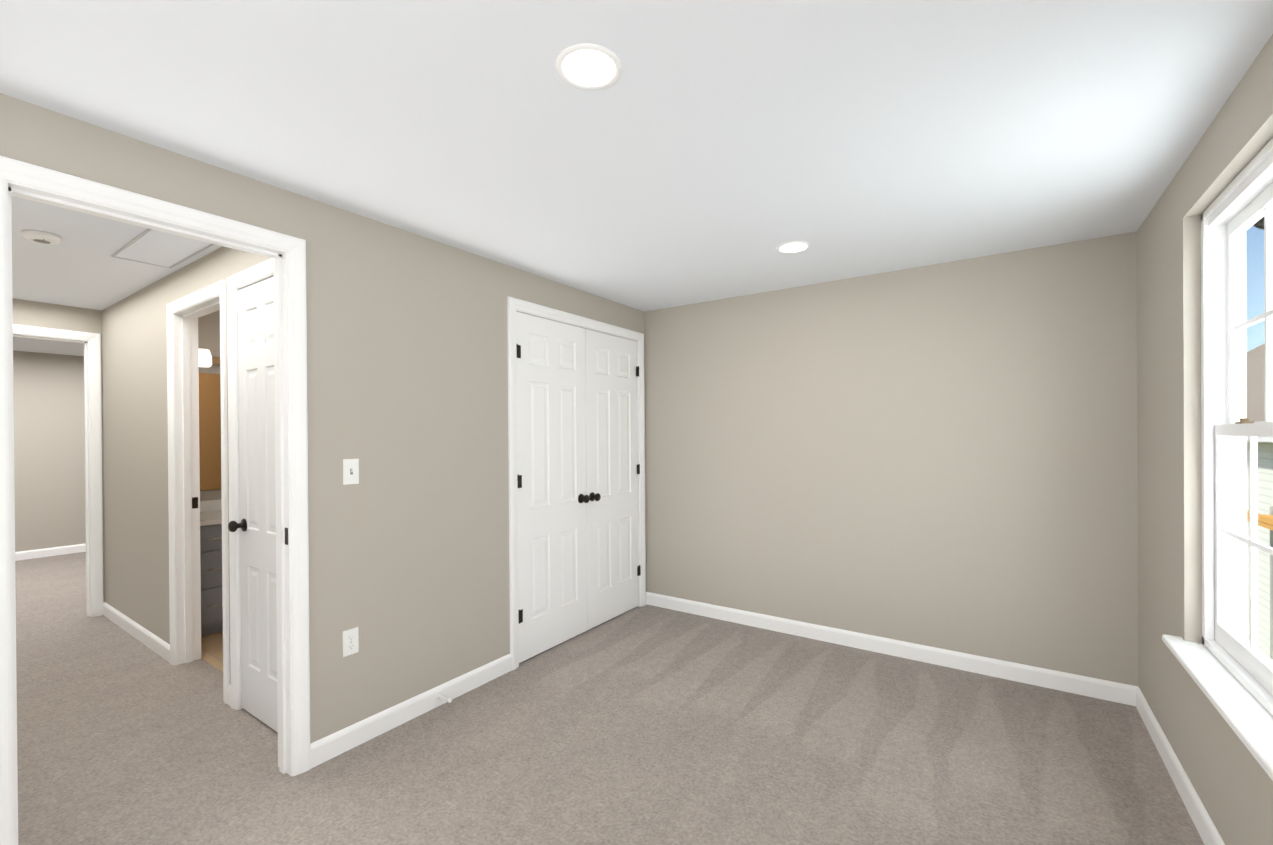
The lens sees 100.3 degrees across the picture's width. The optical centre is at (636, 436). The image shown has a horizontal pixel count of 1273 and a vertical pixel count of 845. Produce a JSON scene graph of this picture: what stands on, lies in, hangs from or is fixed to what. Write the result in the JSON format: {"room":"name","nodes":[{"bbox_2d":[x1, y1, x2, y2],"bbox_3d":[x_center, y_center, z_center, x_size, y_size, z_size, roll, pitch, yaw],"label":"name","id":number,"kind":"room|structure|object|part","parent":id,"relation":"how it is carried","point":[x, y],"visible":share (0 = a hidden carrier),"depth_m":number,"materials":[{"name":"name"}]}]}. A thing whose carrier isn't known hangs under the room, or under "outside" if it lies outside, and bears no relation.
{"room":"empty bedroom","nodes":[
{"label":"empty bedroom","id":0,"kind":"room"},
{"bbox_2d":[13,351,85,551],"bbox_3d":[-7.391,0.225,6.025,0.120,2.440,4.840,0,0,34],"label":"wall","id":1,"kind":"structure","parent":0,"point":[49,452],"depth_m":6.37,"materials":[{"name":"beige paint"}]},
{"bbox_2d":[15,544,85,560],"bbox_3d":[-7.328,1.394,5.991,0.014,0.100,4.600,0,0,34],"label":"baseboard","id":2,"kind":"structure","parent":1,"relation":"attached to","point":[46,552],"depth_m":6.38,"materials":[{"name":"white wood"}]},
{"bbox_2d":[12,298,104,601],"bbox_3d":[-4.501,0.212,4.051,0.120,2.440,4.600,0,0,34],"label":"wall","id":3,"kind":"structure","parent":0,"point":[42,314],"depth_m":4.09,"materials":[{"name":"beige paint"}]},
{"bbox_2d":[13,324,102,616],"bbox_3d":[-4.583,0.308,3.915,0.140,2.250,0.900,0,0,34],"label":"door frame","id":4,"kind":"structure","parent":3,"relation":"attached to","point":[94,339],"depth_m":4.22,"materials":[{"name":"white wood"}]},
{"bbox_2d":[102,246,270,684],"bbox_3d":[-2.902,0.203,3.395,3.500,2.440,0.120,0,0,34],"label":"wall","id":5,"kind":"structure","parent":0,"point":[135,452],"depth_m":3.68,"materials":[{"name":"beige paint"}]},
{"bbox_2d":[103,602,169,662],"bbox_3d":[-3.598,1.376,3.799,1.647,0.100,0.014,0,0,34],"label":"baseboard","id":6,"kind":"structure","parent":5,"relation":"attached to","point":[150,640],"depth_m":3.71,"materials":[{"name":"white wood"}]},
{"bbox_2d":[192,497,197,508],"bbox_3d":[-2.808,0.422,3.377,0.002,0.070,0.030,0,0,34],"label":"strike plate","id":7,"kind":"object","parent":5,"relation":"attached to","point":[194,502],"visible":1,"depth_m":3.38,"materials":[{"name":"black metal"}]},
{"bbox_2d":[166,280,229,703],"bbox_3d":[-2.518,0.296,3.125,0.904,2.250,0.140,0,0,34],"label":"door frame","id":8,"kind":"structure","parent":5,"relation":"attached to","point":[187,481],"depth_m":3.31,"materials":[{"name":"white wood"}]},
{"bbox_2d":[227,258,272,709],"bbox_3d":[-1.807,0.293,2.639,0.700,2.250,0.140,0,0,34],"label":"door frame","id":9,"kind":"structure","parent":5,"relation":"attached to","point":[253,273],"depth_m":2.76,"materials":[{"name":"white wood"}]},
{"bbox_2d":[228,276,277,731],"bbox_3d":[-1.843,0.324,2.587,0.552,2.164,0.103,0,0,34],"label":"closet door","id":10,"kind":"structure","parent":5,"relation":"in","point":[256,525],"depth_m":2.64,"materials":[{"name":"white wood"}]},
{"bbox_3d":[-2.028,0.454,2.694,0.066,0.066,0.068,0,0,34],"label":"knob","id":11,"kind":"part","parent":10,"relation":"part of","materials":[{"name":"black metal"}]},
{"bbox_2d":[198,310,220,500],"bbox_3d":[-3.095,0.200,4.726,0.120,2.440,1.860,0,0,34],"label":"wall","id":12,"kind":"structure","parent":0,"point":[209,332],"depth_m":4.20,"materials":[{"name":"beige paint"}]},
{"bbox_2d":[198,349,219,366],"bbox_3d":[-3.221,-0.603,4.280,0.172,0.130,0.768,0,0,34],"label":"vanity light fixture","id":13,"kind":"object","parent":12,"relation":"attached to","point":[206,359],"visible":0.21,"depth_m":4.06,"materials":[{"name":"white glass"}]},
{"bbox_2d":[199,373,220,490],"bbox_3d":[-3.281,-0.038,4.337,0.006,0.920,0.948,0,0,34],"label":"bathroom mirror","id":14,"kind":"object","parent":12,"relation":"attached to","point":[210,430],"depth_m":4.20,"materials":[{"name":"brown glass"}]},
{"bbox_2d":[201,631,222,671],"bbox_3d":[-2.206,1.414,4.141,2.000,0.004,1.880,0,0,34],"label":"floor","id":15,"kind":"structure","parent":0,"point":[212,649],"depth_m":3.53,"materials":[{"name":"brown wood"}]},
{"bbox_2d":[200,499,222,635],"bbox_3d":[-3.022,0.944,4.190,0.591,0.955,1.033,0,0,34],"label":"bathroom vanity","id":16,"kind":"object","parent":15,"relation":"on","point":[211,562],"visible":0.17,"depth_m":3.76,"materials":[{"name":"grey wood"}]},
{"bbox_2d":[200,499,221,525],"bbox_3d":[-3.031,0.561,4.193,0.576,0.120,1.033,0,0,34],"label":"countertop","id":17,"kind":"structure","parent":16,"relation":"on","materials":[{"name":"white stone"}]},
{"bbox_2d":[0,93,645,743],"bbox_3d":[-1.404,0.196,2.379,0.120,2.440,5.070,0,0,34],"label":"wall","id":18,"kind":"structure","parent":0,"point":[408,409],"depth_m":2.57,"materials":[{"name":"beige paint"}]},
{"bbox_2d":[0,156,310,844],"bbox_3d":[-1.702,0.294,1.929,0.140,2.250,0.890,0,0,34],"label":"door frame","id":19,"kind":"structure","parent":18,"relation":"attached to","point":[25,173],"depth_m":2.12,"materials":[{"name":"white wood"}]},
{"bbox_2d":[285,528,287,544],"bbox_3d":[-1.463,0.417,2.220,0.028,0.070,0.003,0,0,34],"label":"strike plate","id":20,"kind":"object","parent":19,"relation":"attached to","point":[286,536],"visible":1,"depth_m":2.22,"materials":[{"name":"grey metal"}]},
{"bbox_2d":[343,627,358,656],"bbox_3d":[-1.298,0.935,2.415,0.010,0.115,0.070,0,0,34],"label":"electrical outlet plate","id":21,"kind":"object","parent":18,"relation":"attached to","point":[350,641],"visible":1,"depth_m":2.41,"materials":[{"name":"white plastic"}]},
{"bbox_2d":[343,459,358,484],"bbox_3d":[-1.294,0.160,2.416,0.020,0.115,0.070,0,0,34],"label":"switch plate","id":22,"kind":"object","parent":18,"relation":"attached to","point":[350,471],"visible":1,"depth_m":2.42,"materials":[{"name":"white plastic"}]},
{"bbox_2d":[310,654,511,767],"bbox_3d":[-1.076,1.363,2.733,0.014,0.100,1.130,0,0,34],"label":"baseboard","id":23,"kind":"structure","parent":18,"relation":"attached to","point":[329,747],"depth_m":2.61,"materials":[{"name":"white wood"}]},
{"bbox_2d":[437,693,451,702],"bbox_3d":[-0.994,1.360,2.759,0.093,0.027,0.028,0,0,34],"label":"door stop","id":24,"kind":"object","parent":23,"relation":"attached to","point":[443,697],"visible":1,"depth_m":2.75,"materials":[{"name":"white plastic"}]},
{"bbox_2d":[516,311,589,662],"bbox_3d":[-0.535,0.312,3.522,0.103,2.164,0.668,0,0,34],"label":"closet door","id":25,"kind":"structure","parent":18,"relation":"in","point":[553,498],"depth_m":3.51,"materials":[{"name":"white wood"}]},
{"bbox_3d":[-0.365,0.439,3.739,0.068,0.066,0.066,0,0,34],"label":"knob","id":26,"kind":"part","parent":25,"relation":"part of","materials":[{"name":"black metal"}]},
{"bbox_2d":[507,296,645,669],"bbox_3d":[-0.405,0.304,3.841,0.124,2.200,1.370,0,0,34],"label":"door frame","id":27,"kind":"structure","parent":18,"relation":"attached to","point":[638,416],"depth_m":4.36,"materials":[{"name":"white wood"}]},
{"bbox_2d":[585,329,640,629],"bbox_3d":[-0.156,0.308,4.077,0.103,2.164,0.668,0,0,34],"label":"closet door","id":28,"kind":"structure","parent":18,"relation":"in","point":[612,473],"depth_m":4.05,"materials":[{"name":"white wood"}]},
{"bbox_3d":[-0.295,0.439,3.842,0.068,0.066,0.066,0,0,34],"label":"knob","id":29,"kind":"part","parent":28,"relation":"part of","materials":[{"name":"black metal"}]},
{"bbox_2d":[15,552,1203,844],"bbox_3d":[-2.967,1.473,3.456,10.315,0.100,5.310,0,0,34],"label":"floor carpet","id":30,"kind":"object","parent":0,"point":[649,726],"visible":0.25,"depth_m":2.35,"materials":[{"name":"beige carpet"}]},
{"bbox_2d":[0,0,1272,355],"bbox_3d":[-2.984,-1.067,3.447,10.315,0.100,5.310,0,0,34],"label":"ceiling","id":31,"kind":"structure","parent":0,"point":[704,150],"depth_m":1.73,"materials":[{"name":"white paint"}]},
{"bbox_2d":[21,230,61,244],"bbox_3d":[-2.990,-0.997,2.671,0.136,0.035,0.136,0,0,34],"label":"smoke detector","id":32,"kind":"object","parent":31,"relation":"attached to","point":[42,237],"visible":1,"depth_m":2.64,"materials":[{"name":"white plastic"}]},
{"bbox_2d":[33,239,50,243],"bbox_3d":[-2.984,-0.981,2.667,0.075,0.004,0.060,0,0,34],"label":"vent","id":33,"kind":"object","parent":32,"relation":"attached to","point":[44,241],"depth_m":2.67,"materials":[{"name":"grey"}]},
{"bbox_2d":[111,228,214,267],"bbox_3d":[-2.569,-1.014,2.880,0.740,0.007,0.260,0,0,34],"label":"attic hatch","id":34,"kind":"object","parent":31,"relation":"attached to","point":[142,235],"visible":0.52,"depth_m":2.91,"materials":[{"name":"grey"}]},
{"bbox_2d":[115,230,210,266],"bbox_3d":[-2.569,-1.016,2.880,0.716,0.004,0.236,0,0,34],"label":"panel","id":35,"kind":"object","parent":34,"relation":"attached to","point":[156,247],"visible":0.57,"depth_m":2.87,"materials":[{"name":"white paint"}]},
{"bbox_2d":[556,43,621,89],"bbox_3d":[-0.133,-1.027,1.483,0.184,0.006,0.184,0,0,34],"label":"recessed light","id":36,"kind":"object","parent":31,"relation":"in","point":[587,66],"visible":1,"depth_m":1.47,"materials":[{"name":"white plastic"}]},
{"bbox_2d":[776,241,810,252],"bbox_3d":[0.862,-1.038,2.922,0.184,0.006,0.184,0,0,34],"label":"recessed light","id":37,"kind":"object","parent":31,"relation":"in","point":[794,247],"visible":1,"depth_m":2.92,"materials":[{"name":"white plastic"}]},
{"bbox_2d":[644,231,1138,686],"bbox_3d":[1.130,0.174,3.790,3.915,2.440,0.120,0,0,34],"label":"wall","id":38,"kind":"structure","parent":0,"point":[943,455],"depth_m":3.29,"materials":[{"name":"beige paint"}]},
{"bbox_2d":[646,592,1129,704],"bbox_3d":[1.313,1.343,3.584,3.000,0.100,0.030,0,0,34],"label":"baseboard","id":39,"kind":"structure","parent":38,"relation":"attached to","point":[1042,677],"depth_m":3.30,"materials":[{"name":"white wood"}]},
{"bbox_2d":[1137,34,1272,844],"bbox_3d":[1.216,0.184,0.590,0.165,2.440,5.070,0,0,34],"label":"wall","id":40,"kind":"structure","parent":0,"point":[1230,779],"depth_m":2.05,"materials":[{"name":"beige paint"}]},
{"bbox_2d":[1130,685,1224,844],"bbox_3d":[1.150,1.354,0.644,0.014,0.100,5.070,0,0,34],"label":"baseboard","id":41,"kind":"structure","parent":40,"relation":"attached to","point":[1199,815],"depth_m":2.09,"materials":[{"name":"white wood"}]},
{"bbox_2d":[1162,634,1272,780],"bbox_3d":[1.853,0.805,1.655,0.122,0.028,1.040,0,0,34],"label":"window sill","id":42,"kind":"structure","parent":40,"relation":"attached to","point":[1246,715],"depth_m":1.61,"materials":[{"name":"white wood"}]},
{"bbox_2d":[1201,138,1272,715],"bbox_3d":[1.924,-0.024,1.600,0.103,1.626,0.946,0,0,34],"label":"window","id":43,"kind":"structure","parent":40,"relation":"in","point":[1249,183],"depth_m":1.94,"materials":[{"name":"white plastic"}]},
{"bbox_3d":[1.919,0.360,1.606,0.032,0.803,0.892,0,0,34],"label":"window sash","id":44,"kind":"part","parent":43,"relation":"part of","materials":[{"name":"white plastic"}]},
{"bbox_2d":[1235,418,1253,423],"bbox_3d":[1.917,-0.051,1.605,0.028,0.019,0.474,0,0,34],"label":"sash lock","id":45,"kind":"object","parent":43,"relation":"attached to","point":[1244,420],"visible":0.96,"depth_m":1.77,"materials":[{"name":"brown metal"}]},
{"bbox_3d":[1.919,0.346,1.606,0.004,0.699,0.828,0,0,34],"label":"glass","id":46,"kind":"part","parent":43,"relation":"part of","materials":[{"name":"clear glass"}]},
{"bbox_3d":[1.943,-0.394,1.584,0.032,0.773,0.892,0,0,34],"label":"window sash","id":47,"kind":"part","parent":43,"relation":"part of","materials":[{"name":"white plastic"}]},
{"bbox_3d":[1.943,-0.389,1.584,0.004,0.691,0.828,0,0,34],"label":"glass","id":48,"kind":"part","parent":43,"relation":"part of","materials":[{"name":"clear glass"}]},
{"bbox_2d":[1253,216,1263,229],"bbox_3d":[2.429,-0.892,2.059,0.190,0.195,0.140,0,0,34],"label":"roof eave","id":49,"kind":"object","parent":40,"relation":"attached to","point":[1259,222],"depth_m":2.05},
{"label":"outside","id":50,"kind":"structure","parent":0,"visible":0},
{"bbox_3d":[19.267,4.412,-8.633,39.980,0.200,60.000,0,0,34],"label":"ground","id":51,"kind":"structure","parent":50,"visible":0},
{"bbox_2d":[1247,343,1272,657],"bbox_3d":[14.561,0.636,8.476,8.720,7.300,21.700,0,0,34],"label":"neighbor house","id":52,"kind":"structure","parent":51,"relation":"on","point":[1265,441],"depth_m":8.01,"materials":[{"name":"white"}]},
{"bbox_2d":[1247,506,1272,659],"bbox_3d":[8.175,2.656,6.798,0.440,3.360,1.640,0,0,34],"label":"scaffold","id":53,"kind":"object","parent":51,"relation":"on","point":[1266,520],"depth_m":7.33,"materials":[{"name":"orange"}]}
]}

